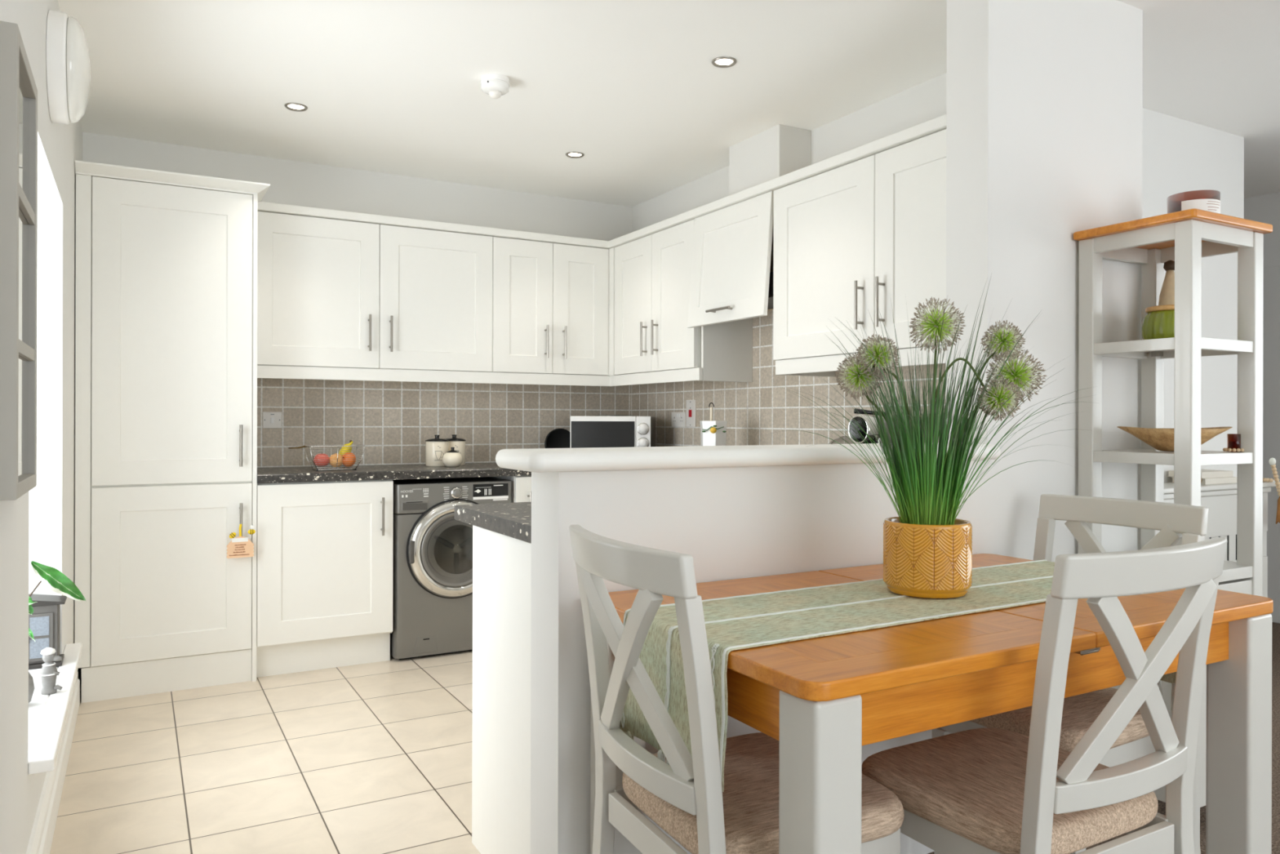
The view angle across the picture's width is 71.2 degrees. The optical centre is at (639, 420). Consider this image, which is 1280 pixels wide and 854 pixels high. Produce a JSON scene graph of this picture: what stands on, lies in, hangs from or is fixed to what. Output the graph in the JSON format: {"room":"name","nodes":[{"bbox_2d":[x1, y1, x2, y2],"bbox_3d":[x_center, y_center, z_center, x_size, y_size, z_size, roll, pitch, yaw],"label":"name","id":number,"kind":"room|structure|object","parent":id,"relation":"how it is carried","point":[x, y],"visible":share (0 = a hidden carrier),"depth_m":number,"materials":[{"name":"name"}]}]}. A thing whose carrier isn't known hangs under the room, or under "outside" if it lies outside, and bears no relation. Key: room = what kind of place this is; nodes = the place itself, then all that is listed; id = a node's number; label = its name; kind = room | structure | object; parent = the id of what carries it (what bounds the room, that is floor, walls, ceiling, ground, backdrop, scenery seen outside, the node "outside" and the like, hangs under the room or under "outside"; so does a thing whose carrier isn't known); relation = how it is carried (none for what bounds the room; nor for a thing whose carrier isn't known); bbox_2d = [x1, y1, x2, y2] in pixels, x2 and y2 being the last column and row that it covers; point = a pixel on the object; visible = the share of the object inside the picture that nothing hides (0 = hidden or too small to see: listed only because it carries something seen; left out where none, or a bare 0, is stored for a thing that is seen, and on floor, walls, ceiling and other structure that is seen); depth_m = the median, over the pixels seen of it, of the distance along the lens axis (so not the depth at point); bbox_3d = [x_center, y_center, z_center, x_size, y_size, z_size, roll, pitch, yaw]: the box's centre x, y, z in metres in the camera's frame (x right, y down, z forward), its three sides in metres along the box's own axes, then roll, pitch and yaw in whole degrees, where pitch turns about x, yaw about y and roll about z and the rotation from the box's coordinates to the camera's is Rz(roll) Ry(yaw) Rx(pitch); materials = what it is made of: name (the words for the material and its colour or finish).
{"room":"kitchen","nodes":[
{"label":"kitchen","id":0,"kind":"room"},
{"bbox_2d":[0,0,82,853],"bbox_3d":[-0.771,-0.087,0.575,0.340,2.478,8.360,0,0,-29],"label":"wall","id":1,"kind":"structure","parent":0,"point":[38,526],"depth_m":2.99,"materials":[{"name":"paint"}]},
{"bbox_2d":[0,20,37,500],"bbox_3d":[-1.190,-0.276,1.704,0.038,0.830,0.362,0,0,-29],"label":"window","id":2,"kind":"structure","parent":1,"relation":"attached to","point":[18,88],"depth_m":1.56,"materials":[{"name":"white wood"}]},
{"bbox_2d":[17,70,29,479],"bbox_3d":[-1.191,-0.276,1.703,0.016,0.774,0.306,0,0,-29],"label":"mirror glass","id":3,"kind":"object","parent":2,"relation":"attached to","point":[24,75],"depth_m":1.74,"materials":[{"name":"glass"}]},
{"bbox_2d":[26,671,79,853],"bbox_3d":[-1.280,1.075,1.840,0.022,0.152,4.060,0,0,-29],"label":"baseboard","id":4,"kind":"structure","parent":1,"relation":"attached to","point":[41,838],"depth_m":2.50,"materials":[{"name":"paint"}]},
{"bbox_2d":[27,642,82,774],"bbox_3d":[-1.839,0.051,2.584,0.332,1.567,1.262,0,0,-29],"label":"window sill","id":5,"kind":"structure","parent":1,"relation":"in","point":[47,713],"depth_m":2.44,"materials":[{"name":"white paint"}]},
{"bbox_2d":[28,671,34,702],"bbox_3d":[-1.739,0.741,2.488,0.088,0.116,0.088,0,0,-29],"label":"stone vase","id":6,"kind":"object","parent":5,"relation":"on","point":[31,686],"visible":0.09,"depth_m":2.49,"materials":[{"name":"grey stone"}]},
{"bbox_2d":[28,593,66,669],"bbox_3d":[-1.988,0.685,2.903,0.206,0.226,0.120,0,0,-29],"label":"lantern","id":7,"kind":"object","parent":5,"relation":"on","point":[44,622],"visible":0.46,"depth_m":2.88,"materials":[{"name":"metal"}]},
{"bbox_2d":[39,647,62,694],"bbox_3d":[-1.727,0.733,2.620,0.059,0.133,0.048,0,0,-29],"label":"figurine","id":8,"kind":"object","parent":5,"relation":"on","point":[49,673],"visible":1,"depth_m":2.61,"materials":[{"name":"white ceramic"}]},
{"bbox_2d":[28,560,86,640],"bbox_3d":[-1.806,0.600,2.658,0.391,0.397,0.256,0,0,40],"label":"plant","id":9,"kind":"object","parent":5,"relation":"on","point":[55,580],"visible":0.3,"depth_m":2.61,"materials":[{"name":"green plant"}]},
{"bbox_2d":[45,9,90,124],"bbox_3d":[-1.667,-1.025,2.617,0.099,0.310,0.310,0,0,-29],"label":"wall light","id":10,"kind":"object","parent":1,"relation":"attached to","point":[67,49],"visible":1,"depth_m":2.51,"materials":[{"name":"plastic"}]},
{"bbox_2d":[66,15,90,123],"bbox_3d":[-1.647,-1.025,2.629,0.052,0.298,0.298,0,0,-29],"label":"diffuser","id":11,"kind":"object","parent":10,"relation":"attached to","point":[77,55],"depth_m":2.54,"materials":[{"name":"plastic"}]},
{"bbox_2d":[82,132,632,240],"bbox_3d":[0.083,-0.085,5.740,6.220,2.478,0.200,0,0,-29],"label":"wall","id":12,"kind":"structure","parent":0,"point":[295,183],"depth_m":4.78,"materials":[{"name":"paint"}]},
{"bbox_2d":[262,411,281,428],"bbox_3d":[-1.858,-0.001,4.514,0.090,0.084,0.014,0,0,-29],"label":"wall switch","id":13,"kind":"object","parent":12,"relation":"attached to","point":[271,420],"visible":1,"depth_m":4.51,"materials":[{"name":"white plastic"}]},
{"bbox_2d":[257,211,379,368],"bbox_3d":[-1.630,-0.619,4.443,0.592,0.722,0.373,0,0,-29],"label":"upper cabinet","id":14,"kind":"object","parent":12,"relation":"attached to","point":[318,278],"visible":0.94,"depth_m":4.32,"materials":[{"name":"wood"}]},
{"bbox_2d":[378,224,493,372],"bbox_3d":[-1.113,-0.618,4.734,0.593,0.722,0.373,0,0,-29],"label":"upper cabinet","id":15,"kind":"object","parent":12,"relation":"attached to","point":[436,286],"visible":0.98,"depth_m":4.61,"materials":[{"name":"wood"}]},
{"bbox_2d":[257,364,702,386],"bbox_3d":[-0.764,-0.225,4.246,1.911,0.060,0.949,0,0,-29],"label":"pelmet","id":16,"kind":"object","parent":15,"relation":"attached to","point":[263,371],"visible":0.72,"depth_m":4.59,"materials":[{"name":"white wood"}]},
{"bbox_2d":[257,114,946,248],"bbox_3d":[-0.337,-0.999,3.519,1.936,0.039,2.734,0,0,-29],"label":"crown molding","id":17,"kind":"structure","parent":15,"relation":"on","point":[937,124],"depth_m":4.27,"materials":[{"name":"white wood"}]},
{"bbox_2d":[257,377,631,467],"bbox_3d":[-1.018,-0.011,5.000,2.209,0.515,0.008,0,0,-29],"label":"backsplash","id":18,"kind":"structure","parent":12,"relation":"attached to","point":[393,420],"depth_m":4.86,"materials":[{"name":"grey tile"}]},
{"bbox_2d":[491,236,608,375],"bbox_3d":[-0.551,-0.616,5.051,0.695,0.722,0.373,0,0,-29],"label":"upper cabinet","id":19,"kind":"object","parent":12,"relation":"attached to","point":[550,300],"visible":0.98,"depth_m":4.92,"materials":[{"name":"wood"}]},
{"bbox_2d":[608,247,616,375],"bbox_3d":[-0.157,-0.615,5.087,0.027,0.722,0.075,0,0,-29],"label":"post","id":20,"kind":"object","parent":19,"relation":"attached to","point":[611,251],"visible":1,"depth_m":5.07,"materials":[{"name":"white wood"}]},
{"bbox_2d":[49,622,1279,853],"bbox_3d":[2.001,1.184,2.025,6.520,0.050,8.160,0,0,-29],"label":"floor","id":21,"kind":"structure","parent":0,"point":[375,757],"depth_m":2.96,"materials":[{"name":"tile"}]},
{"bbox_2d":[74,160,270,702],"bbox_3d":[-2.100,0.056,4.022,0.727,2.186,0.648,0,0,-29],"label":"tall cabinet","id":22,"kind":"object","parent":21,"relation":"on","point":[166,313],"visible":0.98,"depth_m":3.77,"materials":[{"name":"wood"}]},
{"bbox_2d":[226,524,255,558],"bbox_3d":[-1.723,0.521,3.859,0.113,0.145,0.019,0,0,-29],"label":"tag","id":23,"kind":"object","parent":22,"relation":"hanging from","point":[241,546],"visible":1,"depth_m":3.86,"materials":[{"name":"brown wood"}]},
{"bbox_2d":[256,480,393,677],"bbox_3d":[-1.566,0.716,4.328,0.596,0.868,0.640,0,0,-29],"label":"base cabinet","id":24,"kind":"object","parent":21,"relation":"on","point":[324,554],"visible":0.94,"depth_m":4.08,"materials":[{"name":"wood"}]},
{"bbox_2d":[257,462,531,484],"bbox_3d":[-0.868,0.261,4.731,2.208,0.041,0.607,0,0,-29],"label":"countertop","id":25,"kind":"structure","parent":24,"relation":"on","point":[416,471],"depth_m":4.26,"materials":[{"name":"grey stone"}]},
{"bbox_2d":[288,444,365,471],"bbox_3d":[-1.505,0.181,4.283,0.337,0.119,0.185,0,0,-29],"label":"fruit basket","id":26,"kind":"object","parent":25,"relation":"on","point":[317,468],"visible":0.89,"depth_m":4.26,"materials":[{"name":"silver metal"}]},
{"bbox_2d":[313,453,329,466],"bbox_3d":[-1.515,0.186,4.252,0.074,0.067,0.074,0,0,-29],"label":"apple","id":27,"kind":"object","parent":26,"relation":"in","point":[322,455],"visible":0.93,"depth_m":4.23,"materials":[{"name":"red food"}]},
{"bbox_2d":[329,453,342,467],"bbox_3d":[-1.455,0.193,4.281,0.068,0.067,0.063,0,0,-29],"label":"apple","id":28,"kind":"object","parent":26,"relation":"in","point":[331,463],"visible":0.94,"depth_m":4.26,"materials":[{"name":"food"}]},
{"bbox_2d":[338,440,353,455],"bbox_3d":[-1.438,0.158,4.364,0.070,0.124,0.057,0,0,-29],"label":"banana bunch","id":29,"kind":"object","parent":26,"relation":"in","point":[343,448],"visible":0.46,"depth_m":4.34,"materials":[{"name":"yellow food"}]},
{"bbox_2d":[342,452,355,466],"bbox_3d":[-1.405,0.190,4.306,0.067,0.071,0.071,0,0,-29],"label":"nectarine","id":30,"kind":"object","parent":26,"relation":"in","point":[348,457],"visible":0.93,"depth_m":4.28,"materials":[{"name":"orange food"}]},
{"bbox_2d":[425,435,448,466],"bbox_3d":[-1.063,0.158,4.681,0.123,0.163,0.123,0,0,-29],"label":"canister","id":31,"kind":"object","parent":25,"relation":"on","point":[435,448],"visible":0.94,"depth_m":4.63,"materials":[{"name":"beige ceramic"}]},
{"bbox_2d":[442,447,462,466],"bbox_3d":[-0.962,0.189,4.589,0.106,0.102,0.106,0,0,-29],"label":"sugar pot","id":32,"kind":"object","parent":25,"relation":"on","point":[452,458],"visible":1,"depth_m":4.55,"materials":[{"name":"beige ceramic"}]},
{"bbox_2d":[445,434,466,465],"bbox_3d":[-0.994,0.158,4.783,0.123,0.163,0.123,0,0,-29],"label":"canister","id":33,"kind":"object","parent":25,"relation":"on","point":[459,444],"visible":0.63,"depth_m":4.74,"materials":[{"name":"beige ceramic"}]},
{"bbox_2d":[544,428,570,448],"bbox_3d":[-0.455,0.142,5.105,0.192,0.192,0.043,0,0,-29],"label":"baking tray","id":34,"kind":"object","parent":25,"relation":"on","point":[557,437],"visible":0.56,"depth_m":5.10,"materials":[{"name":"black metal"}]},
{"bbox_2d":[569,416,655,448],"bbox_3d":[-0.148,0.110,5.069,0.447,0.264,0.349,0,0,6],"label":"microwave","id":35,"kind":"object","parent":25,"relation":"on","point":[585,431],"visible":0.73,"depth_m":4.92,"materials":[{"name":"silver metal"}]},
{"bbox_2d":[595,414,635,416],"bbox_3d":[-0.138,-0.025,5.053,0.236,0.008,0.236,0,0,-29],"label":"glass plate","id":36,"kind":"object","parent":35,"relation":"on","point":[595,415],"visible":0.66,"depth_m":4.98,"materials":[{"name":"clear glass"}]},
{"bbox_2d":[390,476,511,659],"bbox_3d":[-1.023,0.728,4.599,0.592,0.846,0.583,0,0,-29],"label":"washing machine","id":37,"kind":"object","parent":21,"relation":"on","point":[433,549],"visible":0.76,"depth_m":4.32,"materials":[{"name":"silver metal"}]},
{"bbox_2d":[471,524,531,853],"bbox_3d":[0.224,0.721,2.543,1.290,0.868,0.486,0,0,-29],"label":"base cabinet","id":38,"kind":"object","parent":21,"relation":"on","point":[502,563],"visible":0.13,"depth_m":2.24,"materials":[{"name":"white wood"}]},
{"bbox_2d":[454,502,531,543],"bbox_3d":[0.441,0.265,2.738,1.884,0.041,0.610,0,0,-29],"label":"countertop","id":39,"kind":"structure","parent":38,"relation":"on","point":[513,520],"depth_m":2.32,"materials":[{"name":"grey stone"}]},
{"bbox_2d":[847,408,937,444],"bbox_3d":[0.825,0.103,2.956,0.350,0.284,0.110,0,0,-29],"label":"bin","id":40,"kind":"object","parent":39,"relation":"on","point":[856,417],"visible":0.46,"depth_m":2.88,"materials":[{"name":"silver metal"}]},
{"bbox_2d":[491,475,531,502],"bbox_3d":[-0.594,0.718,4.875,0.404,0.868,0.640,0,0,-29],"label":"base cabinet","id":41,"kind":"object","parent":21,"relation":"on","point":[521,485],"visible":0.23,"depth_m":4.55,"materials":[{"name":"wood"}]},
{"bbox_2d":[568,524,904,853],"bbox_3d":[0.161,0.678,1.632,0.528,0.952,0.439,0,0,-27],"label":"dining chair","id":42,"kind":"object","parent":21,"relation":"on","point":[685,797],"visible":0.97,"depth_m":1.51,"materials":[{"name":"paint"}]},
{"bbox_2d":[590,553,1273,853],"bbox_3d":[0.606,0.763,1.876,1.255,0.785,0.737,0,0,-29],"label":"dining table","id":43,"kind":"object","parent":21,"relation":"on","point":[824,699],"visible":0.62,"depth_m":1.50,"materials":[{"name":"brown wood"}]},
{"bbox_2d":[618,559,1176,791],"bbox_3d":[0.600,0.516,1.883,1.297,0.304,0.357,0,0,-29],"label":"table runner","id":44,"kind":"object","parent":43,"relation":"on","point":[733,623],"visible":0.38,"depth_m":1.67,"materials":[{"name":"green fabric"}]},
{"bbox_2d":[770,274,1096,598],"bbox_3d":[0.624,0.025,1.860,0.704,0.678,0.628,0,0,-18],"label":"potted plant","id":45,"kind":"object","parent":44,"relation":"on","point":[927,550],"visible":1,"depth_m":1.85,"materials":[{"name":"green plant"}]},
{"bbox_2d":[862,537,1227,853],"bbox_3d":[0.721,0.680,1.642,0.439,0.952,0.528,0,0,-29],"label":"dining chair","id":46,"kind":"object","parent":21,"relation":"on","point":[985,790],"visible":0.9,"depth_m":1.49,"materials":[{"name":"paint"}]},
{"bbox_2d":[931,493,1208,853],"bbox_3d":[1.042,0.681,2.193,0.528,0.952,0.439,0,0,-29],"label":"dining chair","id":47,"kind":"object","parent":21,"relation":"on","point":[1079,713],"visible":0.34,"depth_m":2.17,"materials":[{"name":"paint"}]},
{"bbox_2d":[1073,208,1272,839],"bbox_3d":[1.564,0.296,2.635,0.406,1.724,0.360,0,0,-29],"label":"shelf unit","id":48,"kind":"object","parent":21,"relation":"on","point":[1185,237],"visible":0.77,"depth_m":2.57,"materials":[{"name":"paint"}]},
{"bbox_2d":[1141,304,1174,339],"bbox_3d":[1.558,-0.280,2.634,0.139,0.107,0.137,0,0,-29],"label":"lidded jar","id":49,"kind":"object","parent":48,"relation":"on","point":[1158,322],"visible":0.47,"depth_m":2.60,"materials":[{"name":"green ceramic"}]},
{"bbox_2d":[1158,260,1174,305],"bbox_3d":[1.634,-0.360,2.755,0.068,0.266,0.068,0,0,-29],"label":"decorative bottle","id":50,"kind":"object","parent":48,"relation":"on","point":[1166,296],"visible":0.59,"depth_m":2.74,"materials":[{"name":"ceramic"}]},
{"bbox_2d":[1117,426,1232,451],"bbox_3d":[1.579,0.055,2.640,0.298,0.073,0.218,0,0,-29],"label":"bowl","id":51,"kind":"object","parent":48,"relation":"on","point":[1161,439],"visible":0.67,"depth_m":2.59,"materials":[{"name":"wood"}]},
{"bbox_2d":[1167,190,1220,213],"bbox_3d":[1.637,-0.615,2.642,0.134,0.098,0.135,0,0,-29],"label":"candle jar","id":52,"kind":"object","parent":48,"relation":"on","point":[1206,200],"visible":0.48,"depth_m":2.59,"materials":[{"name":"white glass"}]},
{"bbox_2d":[1222,447,1244,452],"bbox_3d":[1.735,0.086,2.608,0.059,0.011,0.058,0,0,-29],"label":"ring","id":53,"kind":"object","parent":48,"relation":"on","point":[1224,449],"visible":0.91,"depth_m":2.59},
{"bbox_2d":[1226,433,1240,452],"bbox_3d":[1.735,0.066,2.608,0.036,0.052,0.036,0,0,-29],"label":"tealight holder","id":54,"kind":"object","parent":48,"relation":"on","point":[1233,440],"visible":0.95,"depth_m":2.59,"materials":[{"name":"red glass"}]},
{"bbox_2d":[1163,481,1276,597],"bbox_3d":[2.156,0.714,3.671,1.345,0.892,0.198,0,0,-29],"label":"sideboard","id":55,"kind":"object","parent":21,"relation":"on","point":[1220,500],"visible":0.18,"depth_m":3.75,"materials":[{"name":"paint"}]},
{"bbox_2d":[1170,476,1236,484],"bbox_3d":[2.413,0.255,3.823,0.240,0.026,0.142,0,0,-29],"label":"book","id":56,"kind":"object","parent":55,"relation":"on","point":[1226,479],"visible":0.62,"depth_m":3.76,"materials":[{"name":"paper"}]},
{"bbox_2d":[1167,469,1233,478],"bbox_3d":[2.400,0.229,3.827,0.240,0.026,0.142,0,0,-29],"label":"book","id":57,"kind":"object","parent":56,"relation":"on","point":[1205,473],"visible":0.59,"depth_m":3.78,"materials":[{"name":"paper"}]},
{"bbox_2d":[1262,457,1279,524],"bbox_3d":[2.752,0.307,3.897,0.129,0.291,0.085,0,0,-29],"label":"bead garland","id":58,"kind":"object","parent":55,"relation":"hanging from","point":[1272,460],"visible":0.91,"depth_m":3.86},
{"bbox_3d":[0.707,0.722,3.568,0.618,0.868,0.558,0,0,-29],"label":"base cabinet","id":59,"kind":"object","parent":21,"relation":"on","visible":0},
{"bbox_3d":[0.419,0.265,4.092,0.593,0.041,1.767,0,0,-29],"label":"countertop","id":60,"kind":"structure","parent":59,"relation":"on","visible":0},
{"bbox_2d":[699,420,727,445],"bbox_3d":[0.352,0.123,4.281,0.124,0.241,0.144,0,0,-3],"label":"pot","id":61,"kind":"object","parent":60,"relation":"on","point":[713,433],"visible":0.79,"depth_m":4.24,"materials":[{"name":"white ceramic"}]},
{"bbox_2d":[708,402,714,420],"bbox_3d":[0.344,0.064,4.303,0.025,0.300,0.013,0,0,-18],"label":"ladle","id":62,"kind":"object","parent":61,"relation":"in","point":[711,408],"visible":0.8,"depth_m":4.30,"materials":[{"name":"beige ceramic"}]},
{"bbox_2d":[828,435,848,444],"bbox_3d":[0.802,0.153,3.505,0.224,0.184,0.224,0,0,-29],"label":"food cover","id":63,"kind":"object","parent":60,"relation":"on","point":[841,436],"visible":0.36,"depth_m":3.50,"materials":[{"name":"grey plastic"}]},
{"bbox_2d":[57,0,1279,207],"bbox_3d":[1.959,-1.369,2.112,6.520,0.100,8.360,0,0,-29],"label":"ceiling","id":64,"kind":"structure","parent":0,"point":[634,87],"depth_m":3.45,"materials":[{"name":"paint"}]},
{"bbox_2d":[284,102,307,111],"bbox_3d":[-1.455,-1.328,3.781,0.092,0.015,0.092,0,0,-29],"label":"recessed light","id":65,"kind":"object","parent":64,"relation":"in","point":[291,106],"visible":1,"depth_m":3.78,"materials":[{"name":"metal"}]},
{"bbox_2d":[480,73,509,98],"bbox_3d":[-0.562,-1.288,3.469,0.112,0.074,0.112,0,0,-29],"label":"smoke detector","id":66,"kind":"object","parent":64,"relation":"attached to","point":[495,85],"visible":1,"depth_m":3.43,"materials":[{"name":"white plastic"}]},
{"bbox_2d":[565,151,584,158],"bbox_3d":[-0.325,-1.325,4.452,0.092,0.015,0.092,0,0,-29],"label":"recessed light","id":67,"kind":"object","parent":64,"relation":"in","point":[570,154],"visible":1,"depth_m":4.46,"materials":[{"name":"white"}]},
{"bbox_2d":[711,56,736,67],"bbox_3d":[0.310,-1.324,3.295,0.092,0.015,0.092,0,0,-29],"label":"recessed light","id":68,"kind":"object","parent":64,"relation":"in","point":[723,60],"visible":1,"depth_m":3.29,"materials":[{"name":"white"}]},
{"bbox_2d":[530,459,986,853],"bbox_3d":[0.366,0.632,2.258,1.318,1.045,0.149,0,0,-29],"label":"wall","id":69,"kind":"structure","parent":0,"point":[748,522],"depth_m":2.00,"materials":[{"name":"paint"}]},
{"bbox_2d":[495,442,1000,472],"bbox_3d":[0.333,0.087,2.237,1.397,0.042,0.239,0,0,-29],"label":"ledge cap","id":70,"kind":"object","parent":69,"relation":"on","point":[584,459],"visible":0.77,"depth_m":1.99,"materials":[{"name":"white paint"}]},
{"bbox_2d":[900,832,934,853],"bbox_3d":[0.574,1.093,2.282,1.695,0.125,0.014,0,0,-29],"label":"baseboard","id":71,"kind":"structure","parent":69,"relation":"attached to","point":[908,845],"depth_m":2.35,"materials":[{"name":"paint"}]},
{"bbox_2d":[728,124,811,195],"bbox_3d":[0.606,-1.169,4.202,0.183,0.306,0.390,0,0,-29],"label":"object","id":72,"kind":"structure","parent":0,"point":[777,151],"depth_m":4.07,"materials":[{"name":"paint"}]},
{"bbox_2d":[632,72,946,231],"bbox_3d":[0.745,-0.083,4.277,0.137,2.478,2.999,0,0,-29],"label":"wall","id":73,"kind":"structure","parent":0,"point":[926,101],"depth_m":3.87,"materials":[{"name":"paint"}]},
{"bbox_2d":[614,218,701,374],"bbox_3d":[0.183,-0.615,4.758,0.368,0.722,0.832,0,0,-29],"label":"upper cabinet","id":74,"kind":"object","parent":73,"relation":"attached to","point":[652,272],"visible":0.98,"depth_m":4.64,"materials":[{"name":"wood"}]},
{"bbox_2d":[671,412,686,427],"bbox_3d":[0.217,-0.002,5.044,0.013,0.086,0.145,0,0,-29],"label":"wall socket","id":75,"kind":"object","parent":73,"relation":"attached to","point":[678,419],"visible":1,"depth_m":5.03,"materials":[{"name":"white plastic"}]},
{"bbox_2d":[686,400,696,426],"bbox_3d":[0.280,-0.037,4.928,0.017,0.150,0.088,0,0,-29],"label":"switch","id":76,"kind":"object","parent":73,"relation":"attached to","point":[691,404],"visible":1,"depth_m":4.91,"materials":[{"name":"white plastic"}]},
{"bbox_2d":[687,191,773,328],"bbox_3d":[0.524,-0.710,4.119,0.406,0.532,0.613,0,0,-29],"label":"upper cabinet","id":77,"kind":"object","parent":73,"relation":"attached to","point":[731,274],"visible":0.73,"depth_m":4.02,"materials":[{"name":"wood"}]},
{"bbox_2d":[701,317,752,382],"bbox_3d":[0.429,-0.362,4.383,0.294,0.342,0.016,0,0,-29],"label":"end panel","id":78,"kind":"object","parent":77,"relation":"attached to","point":[726,348],"visible":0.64,"depth_m":4.37,"materials":[{"name":"white wood"}]},
{"bbox_2d":[767,271,773,309],"bbox_3d":[0.570,-0.590,4.145,0.260,0.110,0.564,0,0,-29],"label":"hood","id":79,"kind":"object","parent":77,"relation":"attached to","point":[770,306],"depth_m":3.89,"materials":[{"name":"metal"}]},
{"bbox_2d":[631,309,946,446],"bbox_3d":[0.682,-0.172,4.242,0.008,0.845,2.998,0,0,-29],"label":"backsplash","id":80,"kind":"structure","parent":73,"relation":"attached to","point":[753,411],"depth_m":4.35,"materials":[{"name":"grey tile"}]},
{"bbox_2d":[773,154,875,360],"bbox_3d":[0.836,-0.613,3.600,0.368,0.722,0.596,0,0,-29],"label":"upper cabinet","id":81,"kind":"object","parent":73,"relation":"attached to","point":[824,253],"visible":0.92,"depth_m":3.51,"materials":[{"name":"wood"}]},
{"bbox_2d":[775,345,946,377],"bbox_3d":[0.992,-0.221,3.358,0.316,0.060,1.146,0,0,-29],"label":"pelmet","id":82,"kind":"object","parent":81,"relation":"attached to","point":[824,366],"visible":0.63,"depth_m":3.50,"materials":[{"name":"white wood"}]},
{"bbox_2d":[874,128,946,349],"bbox_3d":[1.120,-0.612,3.095,0.368,0.722,0.561,0,0,-29],"label":"upper cabinet","id":83,"kind":"object","parent":73,"relation":"attached to","point":[910,177],"visible":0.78,"depth_m":3.13,"materials":[{"name":"wood"}]},
{"bbox_2d":[946,0,1142,562],"bbox_3d":[1.260,-0.082,2.760,0.729,2.478,0.149,0,0,-29],"label":"wall pier","id":84,"kind":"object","parent":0,"point":[1044,97],"visible":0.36,"depth_m":2.64,"materials":[{"name":"paint"}]},
{"bbox_2d":[1142,107,1244,482],"bbox_3d":[2.044,-0.080,3.810,1.667,2.478,0.150,0,0,-29],"label":"wall","id":85,"kind":"structure","parent":0,"point":[1179,155],"depth_m":4.01,"materials":[{"name":"paint"}]},
{"bbox_2d":[1244,191,1279,267],"bbox_3d":[4.723,-0.073,3.556,0.280,2.478,8.160,0,0,-29],"label":"wall","id":86,"kind":"structure","parent":0,"point":[1265,208],"depth_m":5.18,"materials":[{"name":"paint"}]},
{"bbox_2d":[1262,265,1279,623],"bbox_3d":[3.822,0.139,4.851,0.017,2.050,1.200,0,0,-29],"label":"door","id":87,"kind":"structure","parent":86,"relation":"in","point":[1271,295],"depth_m":5.15,"materials":[{"name":"paint"}]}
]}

